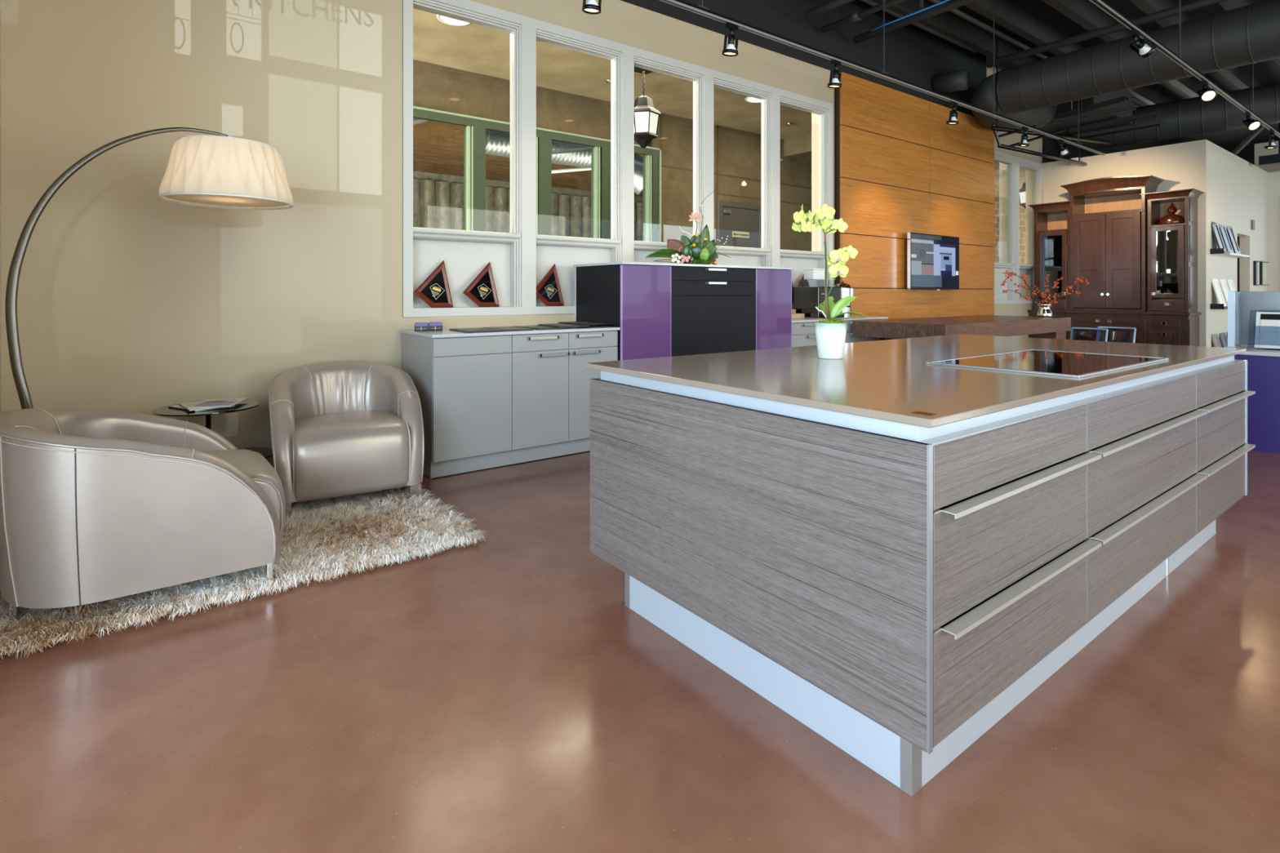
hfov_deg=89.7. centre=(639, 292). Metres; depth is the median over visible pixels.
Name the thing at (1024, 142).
track spotlight
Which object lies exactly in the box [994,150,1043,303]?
trim
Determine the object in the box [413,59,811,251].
wall
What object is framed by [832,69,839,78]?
socket
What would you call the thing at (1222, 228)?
door
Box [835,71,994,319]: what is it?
panelling
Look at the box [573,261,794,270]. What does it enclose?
countertop
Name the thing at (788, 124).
ceiling sensor
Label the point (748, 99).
recessed light
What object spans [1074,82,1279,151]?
duct
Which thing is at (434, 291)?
plaque
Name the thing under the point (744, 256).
window
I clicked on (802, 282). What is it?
plaque
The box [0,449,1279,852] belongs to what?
floor
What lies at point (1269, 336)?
brochure
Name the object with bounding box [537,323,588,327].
folder
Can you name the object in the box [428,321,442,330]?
card holder
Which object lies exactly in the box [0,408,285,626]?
armchair
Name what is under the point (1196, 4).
conduit
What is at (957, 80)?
flexible duct
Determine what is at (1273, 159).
beam
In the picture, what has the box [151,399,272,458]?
glass side table
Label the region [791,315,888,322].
countertop
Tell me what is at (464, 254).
window
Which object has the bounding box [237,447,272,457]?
glass shelf
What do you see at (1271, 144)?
track spotlight
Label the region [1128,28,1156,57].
track spotlight
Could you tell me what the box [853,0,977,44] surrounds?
conduit
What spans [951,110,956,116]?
socket
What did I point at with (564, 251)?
window
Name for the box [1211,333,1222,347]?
door
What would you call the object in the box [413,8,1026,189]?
ceiling
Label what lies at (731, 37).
socket
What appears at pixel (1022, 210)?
stone wall
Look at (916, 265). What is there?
picture
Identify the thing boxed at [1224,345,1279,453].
reception desk
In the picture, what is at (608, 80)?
ceiling sensor
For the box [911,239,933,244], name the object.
picture
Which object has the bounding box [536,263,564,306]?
plaque
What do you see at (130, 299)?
wall
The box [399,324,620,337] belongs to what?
countertop
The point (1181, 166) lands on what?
wall
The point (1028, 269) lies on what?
window
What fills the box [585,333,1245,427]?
island countertop
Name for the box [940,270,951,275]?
picture
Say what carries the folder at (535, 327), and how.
on the countertop
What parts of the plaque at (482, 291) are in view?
black plate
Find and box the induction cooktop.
[925,349,1168,377]
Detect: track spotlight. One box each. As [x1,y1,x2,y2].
[582,0,601,13]
[721,22,738,56]
[826,59,841,88]
[946,101,958,124]
[1017,126,1029,146]
[1056,139,1070,156]
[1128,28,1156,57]
[1196,80,1217,102]
[1241,111,1262,130]
[1263,129,1277,148]
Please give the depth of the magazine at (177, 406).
3.60 m
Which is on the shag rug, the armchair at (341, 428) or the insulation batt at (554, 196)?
the armchair at (341, 428)
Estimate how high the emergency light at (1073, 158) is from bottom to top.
0.120 m
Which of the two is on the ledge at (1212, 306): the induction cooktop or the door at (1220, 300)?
the door at (1220, 300)
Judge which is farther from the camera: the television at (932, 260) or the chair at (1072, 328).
the television at (932, 260)
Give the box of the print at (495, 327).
[495,327,513,328]
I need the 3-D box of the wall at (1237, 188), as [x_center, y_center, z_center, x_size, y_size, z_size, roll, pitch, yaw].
[9.549,-0.536,11.808,4.220,3.500,2.214,0,0,-37]
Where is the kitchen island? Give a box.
[585,333,1255,796]
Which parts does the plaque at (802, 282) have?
black plate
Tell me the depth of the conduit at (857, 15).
7.13 m
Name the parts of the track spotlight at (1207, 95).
bulb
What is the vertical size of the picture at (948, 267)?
0.085 m
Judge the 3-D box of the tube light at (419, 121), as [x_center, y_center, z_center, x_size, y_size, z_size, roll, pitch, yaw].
[-2.844,-2.796,8.935,1.358,1.078,0.060,0,0,5]
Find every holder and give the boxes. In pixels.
[414,322,428,331]
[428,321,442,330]
[1248,325,1279,350]
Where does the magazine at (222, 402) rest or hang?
on the magazine at (186, 405)
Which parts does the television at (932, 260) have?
trim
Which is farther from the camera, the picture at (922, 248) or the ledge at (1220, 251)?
the ledge at (1220, 251)
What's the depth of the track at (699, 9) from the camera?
6.04 m
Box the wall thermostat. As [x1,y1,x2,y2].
[1251,219,1254,230]
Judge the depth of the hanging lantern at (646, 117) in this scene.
7.68 m
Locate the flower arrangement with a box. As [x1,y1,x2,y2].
[645,186,737,264]
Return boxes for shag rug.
[0,482,489,662]
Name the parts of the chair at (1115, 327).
post, post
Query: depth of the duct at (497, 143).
10.80 m
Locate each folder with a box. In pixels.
[448,327,502,333]
[482,326,533,331]
[515,324,567,329]
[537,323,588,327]
[557,320,612,324]
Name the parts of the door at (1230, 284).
panel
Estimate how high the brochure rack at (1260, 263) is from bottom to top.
0.440 m
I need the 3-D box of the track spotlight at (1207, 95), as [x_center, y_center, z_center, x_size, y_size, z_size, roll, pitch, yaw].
[5.672,-2.020,6.442,0.128,0.232,0.204,0,0,25]
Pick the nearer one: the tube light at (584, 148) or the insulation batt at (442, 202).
the tube light at (584, 148)
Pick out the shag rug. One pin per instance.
(326, 537)
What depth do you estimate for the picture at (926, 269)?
8.64 m
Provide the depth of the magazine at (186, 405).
3.61 m
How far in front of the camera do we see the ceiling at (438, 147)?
15.36 m
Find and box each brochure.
[1254,311,1279,348]
[1259,319,1279,348]
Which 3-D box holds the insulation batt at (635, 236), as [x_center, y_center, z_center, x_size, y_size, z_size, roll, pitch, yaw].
[-0.255,-0.886,21.128,0.437,4.200,0.190,0,0,-37]
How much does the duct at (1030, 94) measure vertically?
0.754 m
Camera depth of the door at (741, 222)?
10.70 m
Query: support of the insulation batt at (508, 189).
on the floor
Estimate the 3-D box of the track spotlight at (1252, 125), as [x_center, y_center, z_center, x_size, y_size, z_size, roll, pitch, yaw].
[7.194,-2.019,7.574,0.128,0.235,0.199,0,0,11]
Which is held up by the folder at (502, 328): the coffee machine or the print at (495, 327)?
the print at (495, 327)
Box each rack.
[991,40,1112,165]
[1253,260,1265,285]
[1259,262,1271,285]
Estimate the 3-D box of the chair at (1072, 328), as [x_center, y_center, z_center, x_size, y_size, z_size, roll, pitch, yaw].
[5.481,0.829,8.040,0.574,0.773,0.444,0,0,-27]
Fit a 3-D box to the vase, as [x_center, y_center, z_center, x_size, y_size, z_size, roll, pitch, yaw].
[4.844,0.214,7.700,0.156,0.158,0.156,0,0,-37]
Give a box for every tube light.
[413,119,429,124]
[551,146,592,154]
[551,166,591,173]
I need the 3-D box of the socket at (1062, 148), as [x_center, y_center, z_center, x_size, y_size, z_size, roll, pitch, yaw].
[5.834,-2.001,8.893,0.088,0.083,0.052,0,0,-32]
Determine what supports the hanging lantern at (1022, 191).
hanging from the ceiling at (471, 47)
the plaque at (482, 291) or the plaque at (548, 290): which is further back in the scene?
the plaque at (548, 290)
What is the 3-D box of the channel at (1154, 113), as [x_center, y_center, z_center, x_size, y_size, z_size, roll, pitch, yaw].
[7.548,-3.061,10.285,0.080,0.750,1.252,0,0,-29]
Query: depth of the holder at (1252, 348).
5.13 m
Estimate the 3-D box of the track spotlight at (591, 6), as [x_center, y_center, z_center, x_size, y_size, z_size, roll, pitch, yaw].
[-0.323,-1.990,4.287,0.128,0.243,0.128,0,0,-37]
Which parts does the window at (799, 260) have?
apron panel, sill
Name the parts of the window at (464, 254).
apron panel, sill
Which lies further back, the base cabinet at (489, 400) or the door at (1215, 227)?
the door at (1215, 227)
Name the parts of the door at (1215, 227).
panel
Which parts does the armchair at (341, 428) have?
leg, leg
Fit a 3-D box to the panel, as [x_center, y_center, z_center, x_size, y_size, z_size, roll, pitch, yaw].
[5.036,0.213,5.444,0.285,0.469,0.043,0,0,-37]
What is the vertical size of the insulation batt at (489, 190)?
4.200 m
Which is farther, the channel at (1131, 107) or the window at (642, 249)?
the channel at (1131, 107)
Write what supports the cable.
attached to the conduit at (953, 4)
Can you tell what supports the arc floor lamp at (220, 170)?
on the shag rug
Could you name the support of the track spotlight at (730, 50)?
hanging from the track at (699, 9)
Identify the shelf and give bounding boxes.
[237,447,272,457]
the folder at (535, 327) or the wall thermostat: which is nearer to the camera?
the folder at (535, 327)
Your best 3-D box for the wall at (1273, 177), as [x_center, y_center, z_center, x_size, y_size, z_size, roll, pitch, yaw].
[14.245,-0.536,9.209,0.160,3.500,7.586,0,0,-37]
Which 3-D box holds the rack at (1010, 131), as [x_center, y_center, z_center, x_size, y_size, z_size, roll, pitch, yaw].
[6.192,-2.726,9.540,3.235,1.460,0.460,0,0,-37]
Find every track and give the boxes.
[659,0,1105,155]
[1088,0,1279,137]
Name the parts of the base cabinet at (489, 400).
drawer, door, drawer, door, handle, handle, handle, handle, drawer, door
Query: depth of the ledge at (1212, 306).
9.65 m
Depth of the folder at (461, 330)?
4.45 m
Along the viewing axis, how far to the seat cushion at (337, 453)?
3.56 m
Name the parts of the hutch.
door, pane, glass door, drawer, shelf moulding, crown moulding, door, door, shelf moulding, crown moulding, door, door, drawer, drawer, pane, shelf moulding, glass door, drawer, crown moulding, tower panel, tower panel, tower panel, panel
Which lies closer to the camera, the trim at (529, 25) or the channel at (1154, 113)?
the trim at (529, 25)
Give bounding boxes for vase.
[1036,303,1052,317]
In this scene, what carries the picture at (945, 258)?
attached to the television at (932, 260)
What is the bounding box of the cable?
[871,0,951,31]
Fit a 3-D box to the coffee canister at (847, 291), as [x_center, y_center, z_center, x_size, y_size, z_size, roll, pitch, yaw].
[2.318,0.069,7.455,0.230,0.400,0.275,0,0,-37]
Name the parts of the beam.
rod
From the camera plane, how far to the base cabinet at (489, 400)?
4.46 m
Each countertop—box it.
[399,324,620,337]
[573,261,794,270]
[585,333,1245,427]
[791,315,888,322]
[852,315,1071,340]
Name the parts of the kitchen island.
plinth corner trim, panel, plinth corner trim, rail, drawer, drawer, drawer, drawer, drawer, drawer, drawer, drawer, drawer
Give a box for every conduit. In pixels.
[804,0,853,18]
[820,0,906,32]
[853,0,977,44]
[859,0,977,53]
[928,0,1141,106]
[986,0,1227,67]
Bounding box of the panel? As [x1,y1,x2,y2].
[1227,290,1235,346]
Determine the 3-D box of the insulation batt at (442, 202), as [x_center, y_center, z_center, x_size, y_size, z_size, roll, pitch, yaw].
[-5.290,-0.886,17.340,0.437,4.200,0.186,0,0,-37]
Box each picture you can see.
[193,400,237,406]
[911,233,941,239]
[911,237,933,263]
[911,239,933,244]
[911,260,921,275]
[911,275,942,287]
[920,248,925,257]
[921,264,933,275]
[933,244,955,275]
[939,243,955,248]
[940,252,951,268]
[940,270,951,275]
[943,256,949,260]
[945,264,951,271]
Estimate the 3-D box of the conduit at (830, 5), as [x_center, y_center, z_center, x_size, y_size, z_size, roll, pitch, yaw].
[4.686,-3.106,3.594,0.169,0.130,9.109,0,0,-38]
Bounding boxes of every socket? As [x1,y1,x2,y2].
[727,34,734,44]
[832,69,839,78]
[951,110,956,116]
[1058,145,1065,151]
[1132,38,1144,48]
[1245,118,1252,124]
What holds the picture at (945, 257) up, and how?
on the television at (932, 260)
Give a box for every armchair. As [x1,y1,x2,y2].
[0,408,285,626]
[268,360,424,516]
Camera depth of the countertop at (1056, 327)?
6.64 m
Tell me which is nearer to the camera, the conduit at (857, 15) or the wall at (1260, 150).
the conduit at (857, 15)
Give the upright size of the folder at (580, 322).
0.011 m
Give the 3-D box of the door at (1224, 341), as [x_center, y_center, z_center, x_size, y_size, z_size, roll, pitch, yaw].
[9.191,0.852,10.089,0.340,0.450,0.130,0,0,-37]
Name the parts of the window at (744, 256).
apron panel, sill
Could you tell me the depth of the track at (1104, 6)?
5.97 m
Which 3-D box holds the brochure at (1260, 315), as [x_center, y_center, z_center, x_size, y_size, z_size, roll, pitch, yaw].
[5.080,0.296,5.018,0.084,0.285,0.410,0,0,-37]
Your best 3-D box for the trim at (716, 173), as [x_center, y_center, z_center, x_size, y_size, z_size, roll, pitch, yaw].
[2.329,-0.756,11.249,5.150,3.940,0.009,0,0,-37]
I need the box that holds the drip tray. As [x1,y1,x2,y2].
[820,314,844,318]
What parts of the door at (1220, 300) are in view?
panel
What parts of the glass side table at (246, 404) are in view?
glass, post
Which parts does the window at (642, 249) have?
sill, apron panel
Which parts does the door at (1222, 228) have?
panel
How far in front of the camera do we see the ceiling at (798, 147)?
11.22 m
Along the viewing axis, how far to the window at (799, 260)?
7.68 m
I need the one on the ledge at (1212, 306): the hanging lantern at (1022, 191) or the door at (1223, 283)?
the door at (1223, 283)
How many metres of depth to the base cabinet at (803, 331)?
6.46 m
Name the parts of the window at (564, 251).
apron panel, sill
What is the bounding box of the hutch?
[1027,174,1204,346]
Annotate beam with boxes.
[1258,123,1279,166]
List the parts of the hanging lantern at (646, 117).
chain, glass, frame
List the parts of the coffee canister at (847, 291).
lid, handle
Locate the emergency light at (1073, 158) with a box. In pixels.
[1070,157,1079,165]
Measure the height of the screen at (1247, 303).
0.460 m
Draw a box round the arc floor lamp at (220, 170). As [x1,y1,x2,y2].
[4,127,293,408]
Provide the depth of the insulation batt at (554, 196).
19.31 m
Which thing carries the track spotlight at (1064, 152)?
hanging from the track at (699, 9)
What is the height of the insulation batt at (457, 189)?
4.200 m
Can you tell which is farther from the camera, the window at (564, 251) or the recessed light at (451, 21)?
the recessed light at (451, 21)
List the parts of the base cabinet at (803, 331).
drawer, drawer, handle, handle, drawer, drawer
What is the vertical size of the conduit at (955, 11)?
0.060 m
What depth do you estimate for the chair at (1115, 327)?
8.35 m
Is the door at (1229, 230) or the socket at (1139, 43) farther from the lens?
the door at (1229, 230)
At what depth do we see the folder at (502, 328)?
4.66 m
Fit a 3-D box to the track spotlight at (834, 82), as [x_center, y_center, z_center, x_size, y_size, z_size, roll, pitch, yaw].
[1.771,-1.990,5.862,0.128,0.243,0.128,0,0,-37]
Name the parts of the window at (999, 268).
apron panel, sill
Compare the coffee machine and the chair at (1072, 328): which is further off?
the chair at (1072, 328)
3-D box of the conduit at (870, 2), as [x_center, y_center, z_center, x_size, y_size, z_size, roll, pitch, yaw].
[2.758,-3.286,7.394,4.500,0.050,0.050,0,0,-37]
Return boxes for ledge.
[1209,248,1249,257]
[1209,303,1235,309]
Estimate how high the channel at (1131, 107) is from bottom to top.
0.750 m
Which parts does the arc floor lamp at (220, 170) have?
lamp shade, shade trim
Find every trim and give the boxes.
[402,0,832,317]
[413,107,659,307]
[657,115,811,245]
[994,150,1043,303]
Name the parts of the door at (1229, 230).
panel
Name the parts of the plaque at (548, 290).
black plate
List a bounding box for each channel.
[1044,99,1135,125]
[1053,95,1128,118]
[1068,110,1159,133]
[1075,120,1160,137]
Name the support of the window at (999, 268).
in the wall at (130, 299)
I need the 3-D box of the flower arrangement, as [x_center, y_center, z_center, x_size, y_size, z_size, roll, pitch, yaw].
[0.481,-0.606,5.851,0.846,0.730,0.266,0,0,4]
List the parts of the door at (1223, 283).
panel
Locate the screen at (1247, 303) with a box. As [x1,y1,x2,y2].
[1235,291,1279,346]
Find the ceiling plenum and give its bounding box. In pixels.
[1037,90,1132,135]
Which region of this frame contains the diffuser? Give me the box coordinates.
[164,194,288,207]
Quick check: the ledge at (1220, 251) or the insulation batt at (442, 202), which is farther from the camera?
the insulation batt at (442, 202)
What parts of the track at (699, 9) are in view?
hanger rod, hanger rod, hanger rod, hanger rod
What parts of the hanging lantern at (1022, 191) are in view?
glass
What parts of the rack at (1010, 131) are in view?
rail, rail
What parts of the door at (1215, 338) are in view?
panel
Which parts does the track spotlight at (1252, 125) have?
bulb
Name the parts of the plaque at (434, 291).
black plate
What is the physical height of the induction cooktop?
0.008 m
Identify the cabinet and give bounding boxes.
[399,324,620,479]
[573,261,794,360]
[791,315,888,346]
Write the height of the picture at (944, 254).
0.426 m
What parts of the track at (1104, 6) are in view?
hanger rod, hanger rod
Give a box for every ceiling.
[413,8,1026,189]
[413,117,645,196]
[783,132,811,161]
[871,0,1279,147]
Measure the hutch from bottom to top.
3.012 m
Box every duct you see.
[485,129,643,195]
[933,68,969,93]
[969,0,1279,128]
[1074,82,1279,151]
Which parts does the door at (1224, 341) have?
panel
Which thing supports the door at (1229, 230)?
on the ledge at (1220, 251)
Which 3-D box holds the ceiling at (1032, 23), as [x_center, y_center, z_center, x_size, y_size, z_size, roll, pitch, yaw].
[8.165,-3.671,6.113,23.600,0.430,10.150,0,0,-37]
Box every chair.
[1070,327,1108,341]
[1096,326,1136,342]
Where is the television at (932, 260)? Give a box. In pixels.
[906,231,959,290]
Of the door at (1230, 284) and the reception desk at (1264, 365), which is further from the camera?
the door at (1230, 284)
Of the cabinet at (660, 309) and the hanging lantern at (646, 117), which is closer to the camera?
the cabinet at (660, 309)
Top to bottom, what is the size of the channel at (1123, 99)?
0.750 m
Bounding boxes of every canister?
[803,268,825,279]
[834,281,853,316]
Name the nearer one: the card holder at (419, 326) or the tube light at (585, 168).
the card holder at (419, 326)
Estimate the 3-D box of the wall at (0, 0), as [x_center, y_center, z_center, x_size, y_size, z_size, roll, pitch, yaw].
[-1.489,-1.261,0.100,0.940,4.950,8.150,0,0,-37]
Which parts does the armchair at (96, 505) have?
leg, leg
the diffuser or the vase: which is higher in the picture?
the diffuser
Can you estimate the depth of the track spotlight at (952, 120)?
7.10 m
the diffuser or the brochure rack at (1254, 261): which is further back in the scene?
the brochure rack at (1254, 261)
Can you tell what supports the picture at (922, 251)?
attached to the television at (932, 260)
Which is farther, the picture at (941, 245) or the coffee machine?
the picture at (941, 245)
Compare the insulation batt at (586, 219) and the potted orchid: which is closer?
the potted orchid
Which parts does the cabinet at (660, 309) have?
panel, glass door, door, drawer, drawer, handle, handle, door, glass door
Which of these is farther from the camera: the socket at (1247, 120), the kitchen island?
the socket at (1247, 120)
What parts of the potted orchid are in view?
flower, flower, flower, flower, flower stem, flower, flower, flower, flower stem, flower stem, flower, pot, flower, flower stem, flower, flower, flower, flower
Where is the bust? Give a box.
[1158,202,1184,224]
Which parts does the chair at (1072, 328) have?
post, post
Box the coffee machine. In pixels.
[791,279,844,318]
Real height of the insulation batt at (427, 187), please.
4.200 m
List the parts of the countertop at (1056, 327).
leg panel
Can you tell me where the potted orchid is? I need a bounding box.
[791,204,868,359]
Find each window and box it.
[413,0,520,307]
[536,29,621,306]
[634,56,703,263]
[713,78,771,266]
[780,96,828,286]
[992,155,1015,299]
[1019,162,1040,299]
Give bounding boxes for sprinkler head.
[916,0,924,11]
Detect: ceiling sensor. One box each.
[605,78,610,84]
[786,122,793,126]
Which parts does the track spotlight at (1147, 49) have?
stem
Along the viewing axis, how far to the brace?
10.61 m
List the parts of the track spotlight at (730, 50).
stem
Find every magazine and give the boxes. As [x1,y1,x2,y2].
[168,404,235,411]
[178,401,234,411]
[187,397,247,408]
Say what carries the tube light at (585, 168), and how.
hanging from the ceiling at (438, 147)
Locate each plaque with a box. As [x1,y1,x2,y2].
[413,260,453,307]
[462,262,499,306]
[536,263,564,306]
[797,273,809,286]
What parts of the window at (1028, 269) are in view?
sill, apron panel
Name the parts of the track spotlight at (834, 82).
stem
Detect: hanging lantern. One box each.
[634,66,661,148]
[1019,182,1026,208]
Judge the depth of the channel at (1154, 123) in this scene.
10.48 m
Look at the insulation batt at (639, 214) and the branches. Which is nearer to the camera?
the branches
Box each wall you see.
[0,0,1,413]
[1,0,1175,462]
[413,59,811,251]
[413,170,643,237]
[992,184,1026,264]
[1042,139,1208,346]
[1208,140,1267,346]
[1222,140,1277,291]
[1254,140,1279,172]
[1267,170,1279,291]
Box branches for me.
[1000,270,1090,306]
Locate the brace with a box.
[1230,125,1264,155]
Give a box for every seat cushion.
[205,448,285,542]
[293,410,409,502]
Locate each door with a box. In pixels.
[717,200,760,248]
[1211,221,1226,250]
[1211,278,1226,306]
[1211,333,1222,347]
[1218,223,1234,253]
[1218,279,1228,306]
[1218,332,1227,347]
[1226,225,1240,253]
[1226,279,1235,306]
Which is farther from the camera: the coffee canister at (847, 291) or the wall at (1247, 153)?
the wall at (1247, 153)
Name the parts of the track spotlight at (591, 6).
bulb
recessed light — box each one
[436,14,471,26]
[744,96,760,102]
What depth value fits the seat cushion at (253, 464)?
2.74 m

